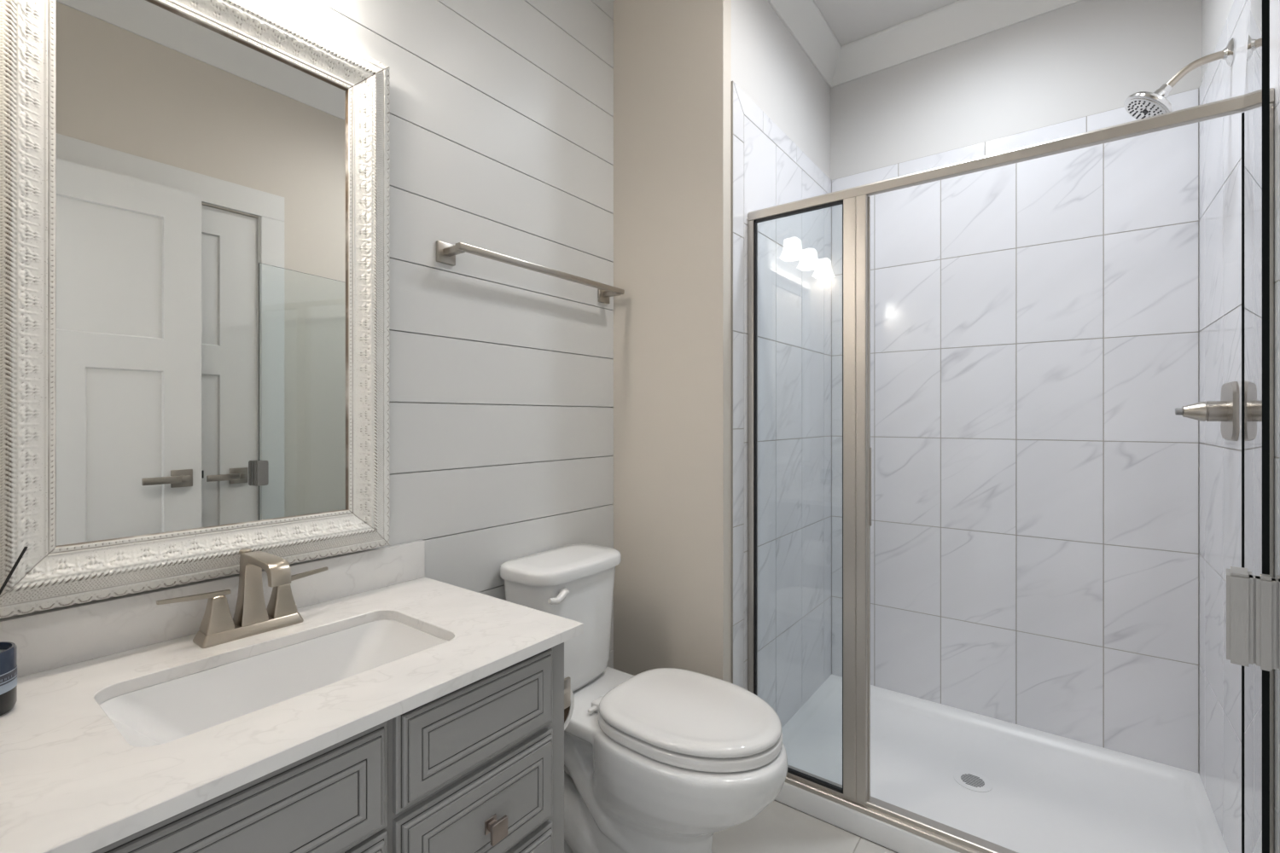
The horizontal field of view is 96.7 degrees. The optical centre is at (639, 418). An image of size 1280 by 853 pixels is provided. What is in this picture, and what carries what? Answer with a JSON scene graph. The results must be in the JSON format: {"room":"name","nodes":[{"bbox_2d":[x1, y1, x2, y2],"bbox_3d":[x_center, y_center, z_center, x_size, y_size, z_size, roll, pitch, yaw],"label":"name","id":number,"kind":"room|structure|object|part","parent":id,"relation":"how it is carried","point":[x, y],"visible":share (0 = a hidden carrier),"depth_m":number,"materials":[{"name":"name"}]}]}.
{"room":"bathroom","nodes":[
{"label":"bathroom","id":0,"kind":"room"},
{"bbox_2d":[3,0,613,669],"bbox_3d":[-0.603,-0.193,1.384,0.100,2.765,1.811,0,0,37],"label":"wall","id":1,"kind":"structure","parent":0,"point":[501,375],"depth_m":1.57,"materials":[{"name":"white paint"}]},
{"bbox_2d":[0,0,389,618],"bbox_3d":[-0.752,-0.254,1.039,0.035,1.088,0.626,0,0,37],"label":"wall mirror","id":2,"kind":"object","parent":1,"relation":"attached to","point":[194,194],"visible":0.98,"depth_m":0.99,"materials":[{"name":"white mirror"}]},
{"bbox_3d":[-0.912,-0.254,0.826,0.035,1.088,0.093,0,0,37],"label":"frame rail","id":3,"kind":"part","parent":2,"relation":"part of","materials":[{"name":"white wood"}]},
{"bbox_3d":[-0.752,0.243,1.039,0.035,0.093,0.626,0,0,37],"label":"frame rail","id":4,"kind":"part","parent":2,"relation":"part of","materials":[{"name":"white wood"}]},
{"bbox_2d":[56,0,346,546],"bbox_3d":[-0.764,-0.254,1.048,0.003,0.926,0.464,0,0,37],"label":"mirror glass","id":5,"kind":"object","parent":2,"relation":"on","point":[201,156],"depth_m":1.01,"materials":[{"name":"white"}]},
{"bbox_3d":[-0.752,-0.751,1.039,0.035,0.093,0.626,0,0,37],"label":"frame rail","id":6,"kind":"part","parent":2,"relation":"part of","materials":[{"name":"white wood"}]},
{"bbox_3d":[-0.592,-0.254,1.252,0.035,1.088,0.093,0,0,37],"label":"frame rail","id":7,"kind":"part","parent":2,"relation":"part of","materials":[{"name":"white wood"}]},
{"bbox_2d":[0,540,424,677],"bbox_3d":[-0.777,0.341,1.052,0.020,0.088,0.828,0,0,37],"label":"backsplash","id":8,"kind":"structure","parent":1,"relation":"attached to","point":[50,639],"depth_m":0.97,"materials":[{"name":"white stone"}]},
{"bbox_2d":[436,240,624,304],"bbox_3d":[-0.279,-0.417,1.665,0.080,0.052,0.666,0,0,37],"label":"towel bar","id":9,"kind":"object","parent":1,"relation":"attached to","point":[445,253],"visible":1,"depth_m":1.53,"materials":[{"name":"silver metal"}]},
{"bbox_2d":[564,765,569,774],"bbox_3d":[-0.148,1.125,1.550,0.429,0.130,0.758,0,0,37],"label":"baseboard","id":10,"kind":"structure","parent":1,"relation":"attached to","point":[566,770],"depth_m":1.78,"materials":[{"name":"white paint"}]},
{"bbox_2d":[612,0,1082,87],"bbox_3d":[0.372,-1.514,1.263,1.604,0.122,2.546,0,0,37],"label":"trim","id":11,"kind":"structure","parent":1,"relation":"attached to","point":[959,21],"depth_m":2.23,"materials":[{"name":"white paint"}]},
{"bbox_2d":[610,0,731,683],"bbox_3d":[0.055,-0.193,1.904,0.530,2.765,0.050,0,0,37],"label":"wall","id":12,"kind":"structure","parent":0,"point":[672,68],"depth_m":1.83,"materials":[{"name":"beige paint"}]},
{"bbox_2d":[731,0,830,179],"bbox_3d":[0.520,-0.193,2.165,0.100,2.765,0.926,0,0,37],"label":"wall","id":13,"kind":"structure","parent":0,"point":[769,65],"depth_m":2.06,"materials":[{"name":"white paint"}]},
{"bbox_2d":[731,80,831,727],"bbox_3d":[0.561,0.043,2.130,0.007,2.175,0.919,0,0,37],"label":"tile","id":14,"kind":"structure","parent":13,"relation":"attached to","point":[769,169],"depth_m":2.07,"materials":[{"name":"tile"}]},
{"bbox_2d":[711,800,897,852],"bbox_3d":[0.364,1.240,1.252,1.805,0.100,2.760,0,0,37],"label":"floor","id":15,"kind":"structure","parent":0,"point":[779,828],"depth_m":1.61,"materials":[{"name":"tile"}]},
{"bbox_2d":[91,642,570,852],"bbox_3d":[-0.536,0.797,0.929,0.550,0.786,0.903,0,0,37],"label":"vanity cabinet","id":16,"kind":"object","parent":15,"relation":"on","point":[478,767],"visible":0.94,"depth_m":0.82,"materials":[{"name":"grey paint"}]},
{"bbox_2d":[0,540,583,852],"bbox_3d":[-0.570,0.350,0.897,0.538,0.107,0.829,0,0,37],"label":"countertop","id":17,"kind":"structure","parent":16,"relation":"on","point":[71,782],"depth_m":0.83,"materials":[{"name":"white stone"}]},
{"bbox_2d":[0,641,17,715],"bbox_3d":[-0.856,0.343,0.732,0.074,0.083,0.074,0,0,37],"label":"candle jar","id":18,"kind":"object","parent":17,"relation":"on","point":[8,650],"visible":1,"depth_m":0.74,"materials":[{"name":"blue glass"}]},
{"bbox_2d":[0,546,28,594],"bbox_3d":[-0.832,0.281,0.685,0.050,0.208,0.193,0,0,6],"label":"reed diffuser","id":19,"kind":"object","parent":17,"relation":"on","point":[25,549],"visible":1,"depth_m":0.77,"materials":[{"name":"black wood"}]},
{"bbox_2d":[156,548,328,648],"bbox_3d":[-0.701,0.312,1.020,0.200,0.145,0.200,0,0,-10],"label":"faucet","id":20,"kind":"object","parent":17,"relation":"on","point":[252,617],"visible":1,"depth_m":1.00,"materials":[{"name":"silver metal"}]},
{"bbox_3d":[-0.752,0.303,0.961,0.013,0.013,0.100,0,0,37],"label":"lever","id":21,"kind":"part","parent":20,"relation":"part of","materials":[{"name":"silver metal"}]},
{"bbox_3d":[-0.723,0.294,1.042,0.019,0.106,0.019,0,0,37],"label":"lift rod","id":22,"kind":"part","parent":20,"relation":"part of","materials":[{"name":"silver metal"}]},
{"bbox_3d":[-0.702,0.376,1.027,0.055,0.018,0.159,0,0,37],"label":"deck plate","id":23,"kind":"part","parent":20,"relation":"part of","materials":[{"name":"silver metal"}]},
{"bbox_3d":[-0.658,0.303,0.994,0.154,0.126,0.043,0,0,37],"label":"spout","id":24,"kind":"part","parent":20,"relation":"part of","materials":[{"name":"silver metal"}]},
{"bbox_3d":[-0.653,0.303,1.093,0.013,0.013,0.100,0,0,37],"label":"lever","id":25,"kind":"part","parent":20,"relation":"part of","materials":[{"name":"silver metal"}]},
{"bbox_2d":[99,619,448,747],"bbox_3d":[-0.543,0.474,0.903,0.276,0.138,0.480,0,0,37],"label":"sink","id":26,"kind":"object","parent":17,"relation":"in","point":[167,712],"visible":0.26,"depth_m":0.96,"materials":[{"name":"white ceramic"}]},
{"bbox_3d":[-0.458,0.818,0.632,0.022,0.500,0.372,0,0,37],"label":"cabinet door","id":27,"kind":"part","parent":16,"relation":"part of","materials":[{"name":"grey paint"}]},
{"bbox_3d":[-0.248,0.643,0.912,0.022,0.159,0.302,0,0,37],"label":"drawer","id":28,"kind":"part","parent":16,"relation":"part of","materials":[{"name":"grey paint"}]},
{"bbox_3d":[-0.229,0.650,0.902,0.026,0.031,0.031,0,0,37],"label":"knob","id":29,"kind":"part","parent":16,"relation":"part of","materials":[{"name":"grey metal"}]},
{"bbox_3d":[-0.248,0.814,0.912,0.022,0.159,0.302,0,0,37],"label":"drawer","id":30,"kind":"part","parent":16,"relation":"part of","materials":[{"name":"grey paint"}]},
{"bbox_3d":[-0.228,0.589,1.202,0.136,0.086,0.096,0,0,37],"label":"roller arm","id":31,"kind":"part","parent":16,"relation":"part of","materials":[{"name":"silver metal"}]},
{"bbox_2d":[564,689,574,730],"bbox_3d":[-0.217,0.612,1.215,0.105,0.110,0.110,0,0,37],"label":"toilet paper roll","id":32,"kind":"object","parent":16,"relation":"hanging from","point":[567,712],"visible":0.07,"depth_m":1.22,"materials":[{"name":"white paper"}]},
{"bbox_2d":[500,543,787,852],"bbox_3d":[0.012,0.794,1.481,0.766,0.792,0.391,0,0,37],"label":"toilet","id":33,"kind":"object","parent":15,"relation":"on","point":[660,760],"visible":0.88,"depth_m":1.38,"materials":[{"name":"white ceramic"}]},
{"bbox_3d":[-0.212,0.464,1.480,0.036,0.032,0.081,0,0,37],"label":"flush lever","id":34,"kind":"part","parent":33,"relation":"part of","materials":[{"name":"white plastic"}]},
{"bbox_3d":[-0.219,0.597,1.636,0.186,0.323,0.336,0,0,37],"label":"tank","id":35,"kind":"part","parent":33,"relation":"part of","materials":[{"name":"white ceramic"}]},
{"bbox_3d":[-0.215,0.416,1.633,0.211,0.037,0.356,0,0,37],"label":"tank lid","id":36,"kind":"part","parent":33,"relation":"part of","materials":[{"name":"white ceramic"}]},
{"bbox_3d":[0.016,0.976,1.475,0.747,0.429,0.371,0,0,37],"label":"bowl","id":37,"kind":"part","parent":33,"relation":"part of","materials":[{"name":"white ceramic"}]},
{"bbox_3d":[0.130,0.749,1.410,0.449,0.026,0.356,0,0,37],"label":"seat","id":38,"kind":"part","parent":33,"relation":"part of","materials":[{"name":"white plastic"}]},
{"bbox_3d":[0.130,0.721,1.410,0.445,0.021,0.352,0,0,37],"label":"lid","id":39,"kind":"part","parent":33,"relation":"part of","materials":[{"name":"white plastic"}]},
{"bbox_2d":[773,674,1228,852],"bbox_3d":[1.056,1.157,1.817,1.174,0.065,0.838,0,0,37],"label":"shower pan","id":40,"kind":"object","parent":15,"relation":"on","point":[1015,788],"visible":0.87,"depth_m":1.78,"materials":[{"name":"white plastic"}]},
{"bbox_2d":[747,0,1279,852],"bbox_3d":[0.590,0.229,1.196,1.159,1.792,0.819,0,0,37],"label":"shower door frame","id":41,"kind":"structure","parent":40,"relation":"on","point":[1253,592],"depth_m":1.25,"materials":[{"name":"silver metal"}]},
{"bbox_3d":[0.627,0.230,1.647,0.068,1.732,0.032,0,0,37],"label":"post","id":42,"kind":"part","parent":41,"relation":"part of","materials":[{"name":"silver metal"}]},
{"bbox_3d":[0.822,1.111,1.505,1.159,0.028,0.046,0,0,37],"label":"sill rail","id":43,"kind":"part","parent":41,"relation":"part of","materials":[{"name":"silver metal"}]},
{"bbox_3d":[0.822,-0.651,1.505,1.159,0.031,0.034,0,0,37],"label":"header rail","id":44,"kind":"part","parent":41,"relation":"part of","materials":[{"name":"silver metal"}]},
{"bbox_3d":[0.700,0.226,0.636,0.048,0.102,0.063,0,0,-44],"label":"door pull","id":45,"kind":"part","parent":41,"relation":"part of","materials":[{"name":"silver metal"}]},
{"bbox_3d":[0.976,0.224,0.906,0.122,1.723,0.760,0,0,37],"label":"glass door","id":46,"kind":"part","parent":41,"relation":"part of","materials":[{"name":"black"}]},
{"bbox_2d":[813,0,959,46],"bbox_3d":[0.370,-1.615,1.260,1.845,0.080,2.780,0,0,37],"label":"ceiling","id":47,"kind":"structure","parent":0,"point":[850,20],"depth_m":2.21,"materials":[{"name":"white paint"}]},
{"bbox_2d":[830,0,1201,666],"bbox_3d":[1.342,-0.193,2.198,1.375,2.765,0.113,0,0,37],"label":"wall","id":48,"kind":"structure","parent":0,"point":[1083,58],"depth_m":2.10,"materials":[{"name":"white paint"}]},
{"bbox_2d":[831,87,1198,773],"bbox_3d":[1.306,0.043,2.150,1.161,2.175,0.007,0,0,37],"label":"wall tile","id":49,"kind":"structure","parent":48,"relation":"attached to","point":[1034,323],"depth_m":2.05,"materials":[{"name":"tile"}]},
{"bbox_2d":[1201,0,1233,81],"bbox_3d":[1.540,-0.193,1.400,0.100,2.765,0.926,0,0,37],"label":"wall","id":50,"kind":"structure","parent":0,"point":[1214,13],"depth_m":1.67,"materials":[{"name":"white paint"}]},
{"bbox_2d":[1198,0,1279,852],"bbox_3d":[1.495,0.043,1.429,0.007,2.175,0.919,0,0,37],"label":"wall tile","id":51,"kind":"structure","parent":50,"relation":"attached to","point":[1219,138],"depth_m":1.52,"materials":[{"name":"tile"}]},
{"bbox_2d":[1123,37,1234,120],"bbox_3d":[1.411,-0.875,1.497,0.208,0.167,0.119,0,0,37],"label":"shower","id":52,"kind":"object","parent":51,"relation":"attached to","point":[1140,105],"visible":0.79,"depth_m":1.49,"materials":[{"name":"silver metal"}]},
{"bbox_3d":[1.443,-0.900,1.481,0.131,0.070,0.019,0,0,37],"label":"shower arm","id":53,"kind":"part","parent":52,"relation":"part of","materials":[{"name":"silver metal"}]},
{"bbox_2d":[1175,381,1239,441],"bbox_3d":[1.456,-0.017,1.471,0.105,0.148,0.148,0,0,37],"label":"shower valve","id":54,"kind":"object","parent":51,"relation":"attached to","point":[1225,410],"visible":1,"depth_m":1.44,"materials":[{"name":"silver metal"}]},
{"bbox_3d":[1.457,-0.017,1.470,0.082,0.053,0.053,0,0,37],"label":"valve handle","id":55,"kind":"part","parent":54,"relation":"part of","materials":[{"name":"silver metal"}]},
{"bbox_3d":[1.493,-0.017,1.442,0.011,0.148,0.148,0,0,37],"label":"valve plate","id":56,"kind":"part","parent":54,"relation":"part of","materials":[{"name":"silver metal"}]}
]}

